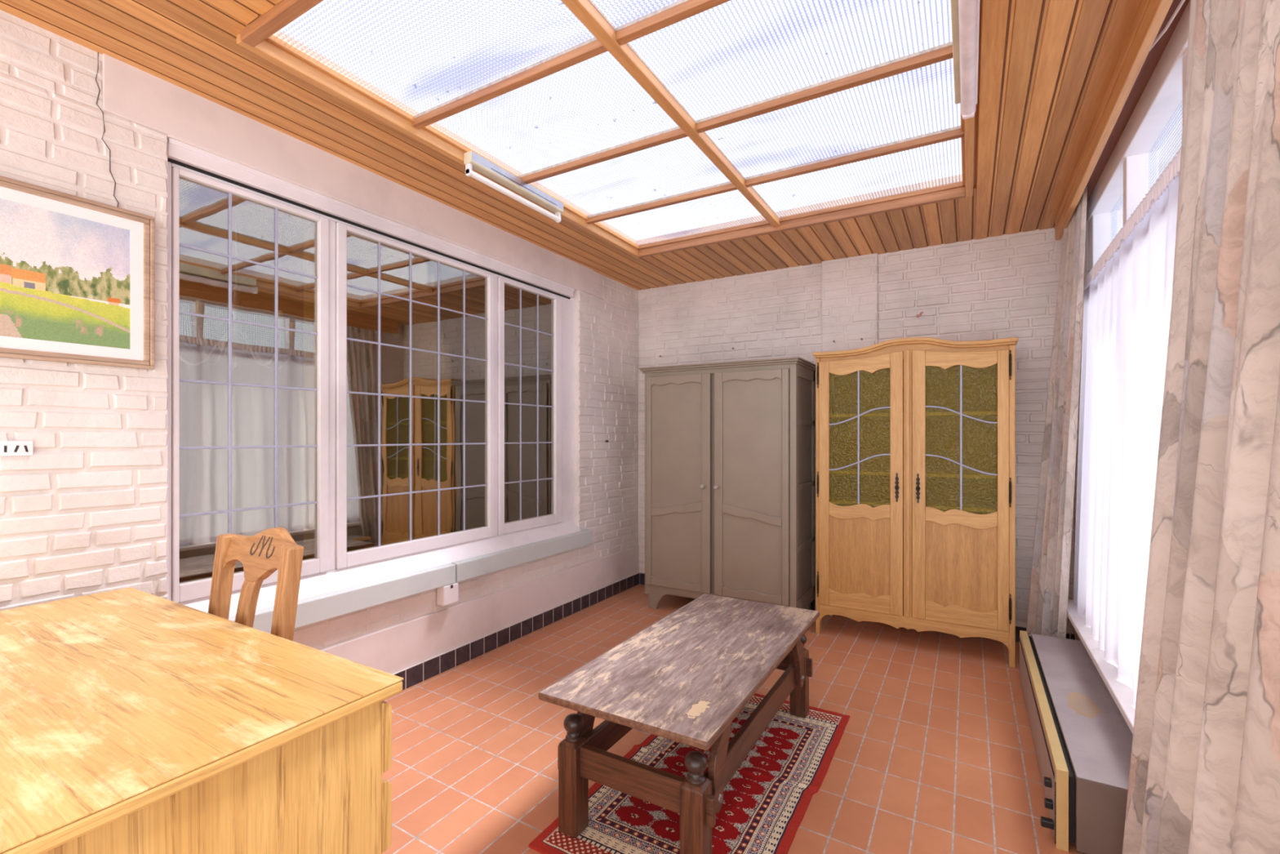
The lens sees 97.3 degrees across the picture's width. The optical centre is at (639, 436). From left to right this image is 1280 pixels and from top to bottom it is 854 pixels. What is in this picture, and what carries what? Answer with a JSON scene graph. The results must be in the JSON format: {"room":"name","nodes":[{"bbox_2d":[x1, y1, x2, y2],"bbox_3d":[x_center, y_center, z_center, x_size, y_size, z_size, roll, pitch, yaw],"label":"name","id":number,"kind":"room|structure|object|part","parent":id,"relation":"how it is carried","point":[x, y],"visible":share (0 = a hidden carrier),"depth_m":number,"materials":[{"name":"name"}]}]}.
{"room":"sunroom","nodes":[
{"label":"sunroom","id":0,"kind":"room"},
{"bbox_2d":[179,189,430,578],"bbox_3d":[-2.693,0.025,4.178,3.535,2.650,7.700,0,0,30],"label":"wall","id":1,"kind":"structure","parent":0,"point":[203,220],"depth_m":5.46,"materials":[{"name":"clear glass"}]},
{"bbox_2d":[179,222,297,370],"bbox_3d":[-2.251,-0.790,3.182,0.639,0.820,0.611,0,0,30],"label":"chandelier","id":2,"kind":"object","parent":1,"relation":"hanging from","point":[242,348],"visible":0.73,"depth_m":3.13,"materials":[{"name":"grey metal"}]},
{"bbox_2d":[196,299,201,318],"bbox_3d":[-2.240,-0.645,2.860,0.022,0.090,0.021,0,0,30],"label":"candle","id":3,"kind":"object","parent":2,"relation":"on","point":[198,302],"depth_m":2.85,"materials":[{"name":"wax"}]},
{"bbox_3d":[-2.430,-0.493,3.086,0.309,0.213,0.066,0,0,-21],"label":"arm","id":4,"kind":"part","parent":2,"relation":"part of","materials":[{"name":"clear glass"}]},
{"bbox_3d":[-2.258,-0.493,2.979,0.066,0.213,0.309,0,0,-8],"label":"arm","id":5,"kind":"part","parent":2,"relation":"part of","materials":[{"name":"grey metal"}]},
{"bbox_3d":[-2.393,-0.493,3.288,0.067,0.213,0.308,0,0,-35],"label":"arm","id":6,"kind":"part","parent":2,"relation":"part of","materials":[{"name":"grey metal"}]},
{"bbox_3d":[-2.093,-0.493,3.107,0.308,0.213,0.067,0,0,7],"label":"arm","id":7,"kind":"part","parent":2,"relation":"part of","materials":[{"name":"clear glass"}]},
{"bbox_3d":[-2.172,-0.493,3.311,0.068,0.213,0.309,0,0,30],"label":"arm","id":8,"kind":"part","parent":2,"relation":"part of","materials":[{"name":"grey metal"}]},
{"bbox_2d":[278,310,283,326],"bbox_3d":[-1.974,-0.645,3.091,0.022,0.090,0.021,0,0,30],"label":"candle","id":9,"kind":"object","parent":2,"relation":"on","point":[280,312],"depth_m":3.08,"materials":[{"name":"wax"}]},
{"bbox_2d":[0,9,639,674],"bbox_3d":[-1.399,-0.044,2.892,0.306,2.689,5.590,0,0,30],"label":"wall","id":10,"kind":"structure","parent":0,"point":[85,513],"depth_m":2.01,"materials":[{"name":"brick"}]},
{"bbox_2d":[0,440,33,456],"bbox_3d":[-1.930,0.037,1.680,0.005,0.046,0.165,0,0,30],"label":"wall plate","id":11,"kind":"object","parent":10,"relation":"attached to","point":[7,448],"visible":1,"depth_m":1.72,"materials":[{"name":"white paint"}]},
{"bbox_2d":[0,175,155,369],"bbox_3d":[-1.928,-0.507,1.662,0.024,0.540,0.786,0,0,30],"label":"framed picture","id":12,"kind":"object","parent":10,"relation":"attached to","point":[77,273],"visible":1,"depth_m":1.82,"materials":[{"name":"paper"}]},
{"bbox_2d":[0,198,129,349],"bbox_3d":[-1.931,-0.505,1.663,0.001,0.420,0.668,0,0,30],"label":"painting","id":13,"kind":"object","parent":12,"relation":"attached to","point":[64,277],"depth_m":1.80},
{"bbox_2d":[167,137,592,633],"bbox_3d":[-1.129,-0.141,3.155,0.207,1.914,2.710,0,0,30],"label":"window","id":14,"kind":"structure","parent":10,"relation":"in","point":[495,337],"depth_m":3.02,"materials":[{"name":"white paint"}]},
{"bbox_3d":[-1.614,-0.191,2.370,0.052,1.634,0.591,0,0,30],"label":"sash","id":15,"kind":"part","parent":14,"relation":"part of","materials":[{"name":"white paint"}]},
{"bbox_3d":[-1.416,0.760,2.556,0.097,0.112,1.386,0,0,30],"label":"sill","id":16,"kind":"part","parent":14,"relation":"part of","materials":[{"name":"grey paint"}]},
{"bbox_3d":[-1.118,0.685,3.131,0.073,0.110,2.560,0,0,30],"label":"sill","id":17,"kind":"part","parent":14,"relation":"part of","materials":[{"name":"white paint"}]},
{"bbox_3d":[-1.188,-0.191,3.100,0.052,1.634,1.017,0,0,30],"label":"sash","id":18,"kind":"part","parent":14,"relation":"part of","materials":[{"name":"white paint"}]},
{"bbox_3d":[-1.185,-0.212,3.100,0.004,1.553,0.936,0,0,30],"label":"pane","id":19,"kind":"part","parent":14,"relation":"part of","materials":[{"name":"clear glass"}]},
{"bbox_3d":[-0.730,0.760,3.730,0.097,0.112,1.314,0,0,30],"label":"sill","id":20,"kind":"part","parent":14,"relation":"part of","materials":[{"name":"grey paint"}]},
{"bbox_3d":[-0.756,-0.212,3.836,0.004,1.553,0.526,0,0,30],"label":"pane","id":21,"kind":"part","parent":14,"relation":"part of","materials":[{"name":"clear glass"}]},
{"bbox_3d":[-0.751,-0.191,3.847,0.052,1.634,0.634,0,0,30],"label":"sash","id":22,"kind":"part","parent":14,"relation":"part of","materials":[{"name":"white paint"}]},
{"bbox_2d":[436,582,458,605],"bbox_3d":[-1.061,0.870,3.111,0.060,0.104,0.102,0,0,30],"label":"junction box","id":23,"kind":"object","parent":10,"relation":"attached to","point":[446,594],"visible":0.82,"depth_m":3.08,"materials":[{"name":"white plastic"}]},
{"bbox_2d":[391,572,639,689],"bbox_3d":[-1.153,1.250,2.998,0.016,0.100,4.560,0,0,30],"label":"baseboard","id":24,"kind":"structure","parent":10,"relation":"attached to","point":[418,673],"depth_m":3.51,"materials":[{"name":"black tile"}]},
{"bbox_2d":[0,0,1142,290],"bbox_3d":[0.051,-1.338,1.931,3.380,0.102,5.387,0,0,30],"label":"ceiling","id":25,"kind":"structure","parent":0,"point":[1046,68],"depth_m":2.32,"materials":[{"name":"brown wood"}]},
{"bbox_2d":[236,0,974,257],"bbox_3d":[0.224,-1.300,2.385,2.060,0.080,2.535,0,0,30],"label":"window","id":26,"kind":"structure","parent":25,"relation":"attached to","point":[258,37],"depth_m":2.29,"materials":[{"name":"brown wood"}]},
{"bbox_3d":[-0.662,-1.337,1.849,0.988,0.006,0.621,0,0,30],"label":"roof pane","id":27,"kind":"part","parent":26,"relation":"part of","materials":[{"name":"clear glass"}]},
{"bbox_2d":[463,151,563,222],"bbox_3d":[-0.618,-1.248,2.865,0.051,0.106,0.675,0,0,30],"label":"lamp","id":28,"kind":"object","parent":26,"relation":"attached to","point":[473,160],"visible":1,"depth_m":2.80,"materials":[{"name":"white plastic"}]},
{"bbox_3d":[-0.352,-1.337,2.380,0.988,0.006,0.641,0,0,30],"label":"roof pane","id":29,"kind":"part","parent":26,"relation":"part of","materials":[{"name":"clear glass"}]},
{"bbox_3d":[0.805,-1.337,2.417,1.004,0.006,0.623,0,0,30],"label":"roof pane","id":30,"kind":"part","parent":26,"relation":"part of","materials":[{"name":"clear glass"}]},
{"bbox_2d":[950,0,979,119],"bbox_3d":[1.058,-1.252,1.829,0.072,0.114,0.685,0,0,30],"label":"lamp","id":31,"kind":"object","parent":26,"relation":"attached to","point":[965,14],"visible":1,"depth_m":1.78,"materials":[{"name":"white plastic"}]},
{"bbox_2d":[382,583,1087,853],"bbox_3d":[0.008,1.330,1.957,3.280,0.060,5.387,0,0,30],"label":"floor","id":32,"kind":"structure","parent":0,"point":[935,752],"depth_m":2.36,"materials":[{"name":"tile"}]},
{"bbox_2d":[0,586,403,853],"bbox_3d":[-1.312,0.907,1.233,1.430,0.785,0.766,0,0,30],"label":"desk","id":33,"kind":"object","parent":32,"relation":"on","point":[133,721],"visible":1,"depth_m":1.06,"materials":[{"name":"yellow wood"}]},
{"bbox_3d":[-0.734,0.922,0.883,0.018,0.755,0.720,0,0,30],"label":"panel","id":34,"kind":"part","parent":33,"relation":"part of","materials":[{"name":"brown wood"}]},
{"bbox_3d":[-0.712,0.805,1.299,0.404,0.150,0.022,0,0,30],"label":"drawer","id":35,"kind":"part","parent":33,"relation":"part of","materials":[{"name":"brown wood"}]},
{"bbox_3d":[-0.712,0.638,1.299,0.404,0.148,0.022,0,0,30],"label":"drawer","id":36,"kind":"part","parent":33,"relation":"part of","materials":[{"name":"brown wood"}]},
{"bbox_2d":[208,527,303,640],"bbox_3d":[-1.246,0.790,1.506,0.460,1.019,0.544,0,0,30],"label":"chair","id":37,"kind":"object","parent":32,"relation":"on","point":[266,552],"visible":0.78,"depth_m":1.66,"materials":[{"name":"brown wood"}]},
{"bbox_3d":[-1.324,0.586,1.730,0.019,0.548,0.065,0,0,23],"label":"moulding","id":38,"kind":"part","parent":37,"relation":"part of","materials":[{"name":"brown wood"}]},
{"bbox_3d":[-1.312,0.806,1.749,0.055,0.988,0.103,0,0,30],"label":"leg","id":39,"kind":"part","parent":37,"relation":"part of","materials":[{"name":"brown wood"}]},
{"bbox_3d":[-1.133,0.357,1.699,0.412,0.153,0.097,0,0,30],"label":"rail","id":40,"kind":"part","parent":37,"relation":"part of","materials":[{"name":"brown wood"}]},
{"bbox_3d":[-1.012,0.586,1.548,0.019,0.548,0.065,0,0,38],"label":"moulding","id":41,"kind":"part","parent":37,"relation":"part of","materials":[{"name":"brown wood"}]},
{"bbox_3d":[-1.002,0.806,1.567,0.055,0.988,0.103,0,0,30],"label":"leg","id":42,"kind":"part","parent":37,"relation":"part of","materials":[{"name":"brown wood"}]},
{"bbox_2d":[528,693,849,853],"bbox_3d":[0.308,1.292,2.191,0.742,0.015,1.392,0,0,30],"label":"rug","id":43,"kind":"object","parent":32,"relation":"on","point":[767,798],"visible":0.52,"depth_m":2.00,"materials":[{"name":"fabric"}]},
{"bbox_2d":[538,593,819,853],"bbox_3d":[0.260,1.056,2.234,0.595,0.464,1.324,0,0,30],"label":"coffee table","id":44,"kind":"object","parent":43,"relation":"on","point":[685,677],"visible":1,"depth_m":1.86,"materials":[{"name":"brown wood"}]},
{"bbox_3d":[-0.218,1.139,1.847,0.072,0.297,0.072,0,0,30],"label":"leg","id":45,"kind":"part","parent":44,"relation":"part of","materials":[{"name":"brown wood"}]},
{"bbox_3d":[0.072,1.069,2.344,0.024,0.098,1.090,0,0,30],"label":"rail","id":46,"kind":"part","parent":44,"relation":"part of","materials":[{"name":"brown wood"}]},
{"bbox_3d":[-0.028,1.055,1.736,0.556,0.102,0.026,0,0,30],"label":"rail","id":47,"kind":"part","parent":44,"relation":"part of","materials":[{"name":"brown wood"}]},
{"bbox_3d":[0.162,1.139,1.625,0.072,0.297,0.072,0,0,30],"label":"leg","id":48,"kind":"part","parent":44,"relation":"part of","materials":[{"name":"brown wood"}]},
{"bbox_3d":[0.452,1.069,2.122,0.024,0.098,1.090,0,0,30],"label":"rail","id":49,"kind":"part","parent":44,"relation":"part of","materials":[{"name":"brown wood"}]},
{"bbox_3d":[0.552,1.055,2.729,0.556,0.102,0.026,0,0,30],"label":"rail","id":50,"kind":"part","parent":44,"relation":"part of","materials":[{"name":"brown wood"}]},
{"bbox_3d":[0.742,1.139,2.618,0.072,0.297,0.072,0,0,30],"label":"leg","id":51,"kind":"part","parent":44,"relation":"part of","materials":[{"name":"brown wood"}]},
{"bbox_2d":[638,356,815,609],"bbox_3d":[0.648,0.391,4.194,1.209,1.818,0.604,0,0,30],"label":"wardrobe","id":52,"kind":"object","parent":32,"relation":"on","point":[730,446],"visible":0.97,"depth_m":3.95,"materials":[{"name":"grey paint"}]},
{"bbox_3d":[0.267,0.340,4.137,0.424,1.480,0.004,0,0,30],"label":"door panel","id":53,"kind":"part","parent":52,"relation":"part of","materials":[{"name":"beige paint"}]},
{"bbox_3d":[0.274,0.335,4.124,0.521,1.566,0.019,0,0,30],"label":"door","id":54,"kind":"part","parent":52,"relation":"part of","materials":[{"name":"beige paint"}]},
{"bbox_3d":[0.443,0.356,3.989,0.033,0.032,0.044,0,0,30],"label":"knob","id":55,"kind":"part","parent":52,"relation":"part of","materials":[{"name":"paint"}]},
{"bbox_3d":[0.655,-0.498,4.207,1.209,0.040,0.574,0,0,30],"label":"crown","id":56,"kind":"part","parent":52,"relation":"part of","materials":[{"name":"beige paint"}]},
{"bbox_3d":[0.754,0.335,3.844,0.526,1.566,0.019,0,0,30],"label":"door","id":57,"kind":"part","parent":52,"relation":"part of","materials":[{"name":"beige paint"}]},
{"bbox_3d":[0.764,0.340,3.847,0.429,1.480,0.004,0,0,30],"label":"door panel","id":58,"kind":"part","parent":52,"relation":"part of","materials":[{"name":"beige paint"}]},
{"bbox_2d":[812,337,1018,667],"bbox_3d":[1.738,0.352,3.614,1.120,1.896,0.505,0,0,30],"label":"display cabinet","id":59,"kind":"object","parent":32,"relation":"on","point":[915,437],"visible":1,"depth_m":3.50,"materials":[{"name":"brown wood"}]},
{"bbox_3d":[1.392,1.042,3.577,0.366,0.115,0.021,0,0,30],"label":"door rail","id":60,"kind":"part","parent":59,"relation":"part of","materials":[{"name":"brown wood"}]},
{"bbox_3d":[1.392,0.478,3.577,0.366,0.112,0.021,0,0,30],"label":"door rail","id":61,"kind":"part","parent":59,"relation":"part of","materials":[{"name":"brown wood"}]},
{"bbox_3d":[1.392,-0.453,3.577,0.366,0.122,0.021,0,0,30],"label":"door rail","id":62,"kind":"part","parent":59,"relation":"part of","materials":[{"name":"brown wood"}]},
{"bbox_3d":[1.394,0.765,3.581,0.374,0.530,0.008,0,0,30],"label":"door panel","id":63,"kind":"part","parent":59,"relation":"part of","materials":[{"name":"brown wood"}]},
{"bbox_3d":[1.395,0.289,3.575,0.501,1.622,0.022,0,0,30],"label":"door","id":64,"kind":"part","parent":59,"relation":"part of","materials":[{"name":"brown wood"}]},
{"bbox_3d":[1.645,0.290,3.454,0.048,1.640,0.042,0,0,30],"label":"post","id":65,"kind":"part","parent":59,"relation":"part of","materials":[{"name":"brown wood"}]},
{"bbox_2d":[829,410,997,418],"bbox_3d":[1.754,-0.135,3.644,1.058,0.020,0.413,0,0,30],"label":"shelf","id":66,"kind":"object","parent":59,"relation":"attached to","point":[937,414],"depth_m":3.62,"materials":[{"name":"brown wood"}]},
{"bbox_2d":[829,466,997,479],"bbox_3d":[1.754,0.235,3.644,1.058,0.020,0.413,0,0,30],"label":"shelf","id":67,"kind":"object","parent":59,"relation":"attached to","point":[946,472],"depth_m":3.59,"materials":[{"name":"brown wood"}]},
{"bbox_2d":[829,493,997,512],"bbox_3d":[1.754,0.430,3.644,1.058,0.020,0.413,0,0,30],"label":"shelf","id":68,"kind":"object","parent":59,"relation":"attached to","point":[969,504],"depth_m":3.62,"materials":[{"name":"brown wood"}]},
{"bbox_3d":[1.738,-0.554,3.614,1.120,0.084,0.505,0,0,30],"label":"crown","id":69,"kind":"part","parent":59,"relation":"part of","materials":[{"name":"brown wood"}]},
{"bbox_3d":[1.861,0.315,3.826,1.058,1.650,0.008,0,0,30],"label":"panel","id":70,"kind":"part","parent":59,"relation":"part of","materials":[{"name":"brown wood"}]},
{"bbox_3d":[1.868,0.289,3.298,0.492,1.622,0.022,0,0,30],"label":"door","id":71,"kind":"part","parent":59,"relation":"part of","materials":[{"name":"brown wood"}]},
{"bbox_3d":[1.875,1.042,3.294,0.366,0.115,0.021,0,0,30],"label":"door rail","id":72,"kind":"part","parent":59,"relation":"part of","materials":[{"name":"brown wood"}]},
{"bbox_3d":[1.875,0.478,3.294,0.366,0.112,0.021,0,0,30],"label":"door rail","id":73,"kind":"part","parent":59,"relation":"part of","materials":[{"name":"brown wood"}]},
{"bbox_3d":[1.875,-0.453,3.294,0.366,0.122,0.021,0,0,30],"label":"door rail","id":74,"kind":"part","parent":59,"relation":"part of","materials":[{"name":"brown wood"}]},
{"bbox_3d":[1.878,0.765,3.298,0.374,0.530,0.008,0,0,30],"label":"door panel","id":75,"kind":"part","parent":59,"relation":"part of","materials":[{"name":"brown wood"}]},
{"bbox_2d":[1019,630,1133,853],"bbox_3d":[1.776,1.174,2.344,0.297,0.252,1.480,0,0,30],"label":"heater","id":76,"kind":"object","parent":32,"relation":"on","point":[1082,740],"visible":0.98,"depth_m":1.96,"materials":[{"name":"metal"}]},
{"bbox_3d":[1.685,1.181,2.412,0.004,0.214,1.445,0,0,30],"label":"panel","id":77,"kind":"part","parent":76,"relation":"part of","materials":[{"name":"beige metal"}]},
{"bbox_3d":[1.696,1.174,2.400,0.032,0.252,1.465,0,0,30],"label":"gold trim","id":78,"kind":"part","parent":76,"relation":"part of","materials":[{"name":"gold metal"}]},
{"bbox_3d":[1.322,1.255,1.828,0.035,0.024,0.024,0,0,30],"label":"control knob","id":79,"kind":"part","parent":76,"relation":"part of","materials":[{"name":"black plastic"}]},
{"bbox_3d":[1.356,1.150,1.871,0.021,0.024,0.024,0,0,30],"label":"control knob","id":80,"kind":"part","parent":76,"relation":"part of","materials":[{"name":"black plastic"}]},
{"bbox_3d":[1.338,1.202,1.842,0.023,0.024,0.024,0,0,30],"label":"control knob","id":81,"kind":"part","parent":76,"relation":"part of","materials":[{"name":"black plastic"}]},
{"bbox_3d":[1.808,1.052,2.314,0.212,0.004,1.460,0,0,30],"label":"plate","id":82,"kind":"part","parent":76,"relation":"part of","materials":[{"name":"metal"}]},
{"bbox_2d":[638,226,1075,633],"bbox_3d":[1.370,-0.044,4.289,3.680,2.689,0.284,0,0,30],"label":"wall","id":83,"kind":"structure","parent":0,"point":[1005,286],"depth_m":3.94,"materials":[{"name":"brick"}]},
{"bbox_2d":[639,572,1075,642],"bbox_3d":[1.321,1.250,4.186,3.060,0.100,0.020,0,0,30],"label":"baseboard","id":84,"kind":"structure","parent":83,"relation":"attached to","point":[642,575],"depth_m":3.56,"materials":[{"name":"black tile"}]},
{"bbox_2d":[915,311,923,318],"bbox_3d":[1.913,-0.829,3.848,0.046,0.042,0.008,0,0,30],"label":"chip","id":85,"kind":"object","parent":83,"relation":"attached to","point":[917,316],"visible":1,"depth_m":3.85,"materials":[{"name":"brick"}]},
{"bbox_2d":[1074,120,1182,640],"bbox_3d":[1.479,-0.044,1.184,0.260,2.689,5.537,0,0,30],"label":"wall","id":86,"kind":"structure","parent":0,"point":[1173,144],"depth_m":2.60,"materials":[{"name":"paint"}]},
{"bbox_2d":[1053,0,1173,239],"bbox_3d":[1.182,-1.228,1.122,0.035,0.131,5.130,0,0,30],"label":"trim","id":87,"kind":"structure","parent":86,"relation":"attached to","point":[1149,18],"depth_m":1.98,"materials":[{"name":"brown wood"}]},
{"bbox_2d":[1066,0,1191,733],"bbox_3d":[1.241,-0.152,1.012,0.218,2.215,5.000,0,0,30],"label":"window","id":88,"kind":"structure","parent":86,"relation":"in","point":[1131,171],"depth_m":2.27,"materials":[{"name":"white paint"}]},
{"bbox_2d":[1026,186,1087,638],"bbox_3d":[2.304,0.025,3.035,0.178,2.526,0.482,0,0,0],"label":"curtain","id":89,"kind":"object","parent":88,"relation":"hanging from","point":[1047,609],"visible":0.91,"depth_m":3.03,"materials":[{"name":"beige fabric"}]},
{"bbox_3d":[1.198,0.942,1.038,0.118,0.027,5.000,0,0,30],"label":"sill","id":90,"kind":"part","parent":88,"relation":"part of","materials":[{"name":"white paint"}]},
{"bbox_2d":[1073,147,1181,705],"bbox_3d":[1.649,0.037,1.794,0.069,1.765,2.972,0,0,30],"label":"sheer curtain","id":91,"kind":"object","parent":88,"relation":"hanging from","point":[1128,291],"visible":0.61,"depth_m":2.23,"materials":[{"name":"white fabric"}]},
{"bbox_3d":[1.255,-0.155,0.941,0.122,2.210,4.890,0,0,30],"label":"frame","id":92,"kind":"part","parent":88,"relation":"part of","materials":[{"name":"white paint"}]},
{"bbox_3d":[1.191,-1.230,1.042,0.054,0.046,5.000,0,0,30],"label":"curtain rail","id":93,"kind":"part","parent":88,"relation":"part of","materials":[{"name":"brown wood"}]},
{"bbox_2d":[1122,0,1279,853],"bbox_3d":[1.097,0.025,1.012,0.194,2.526,1.273,0,0,30],"label":"curtain","id":94,"kind":"object","parent":88,"relation":"hanging from","point":[1204,775],"visible":1,"depth_m":1.09,"materials":[{"name":"beige fabric"}]},
{"bbox_2d":[1085,0,1189,203],"bbox_3d":[1.234,-1.268,1.092,0.086,0.033,5.130,0,0,30],"label":"trim","id":95,"kind":"structure","parent":86,"relation":"attached to","point":[1153,56],"depth_m":2.04,"materials":[{"name":"brown wood"}]}
]}

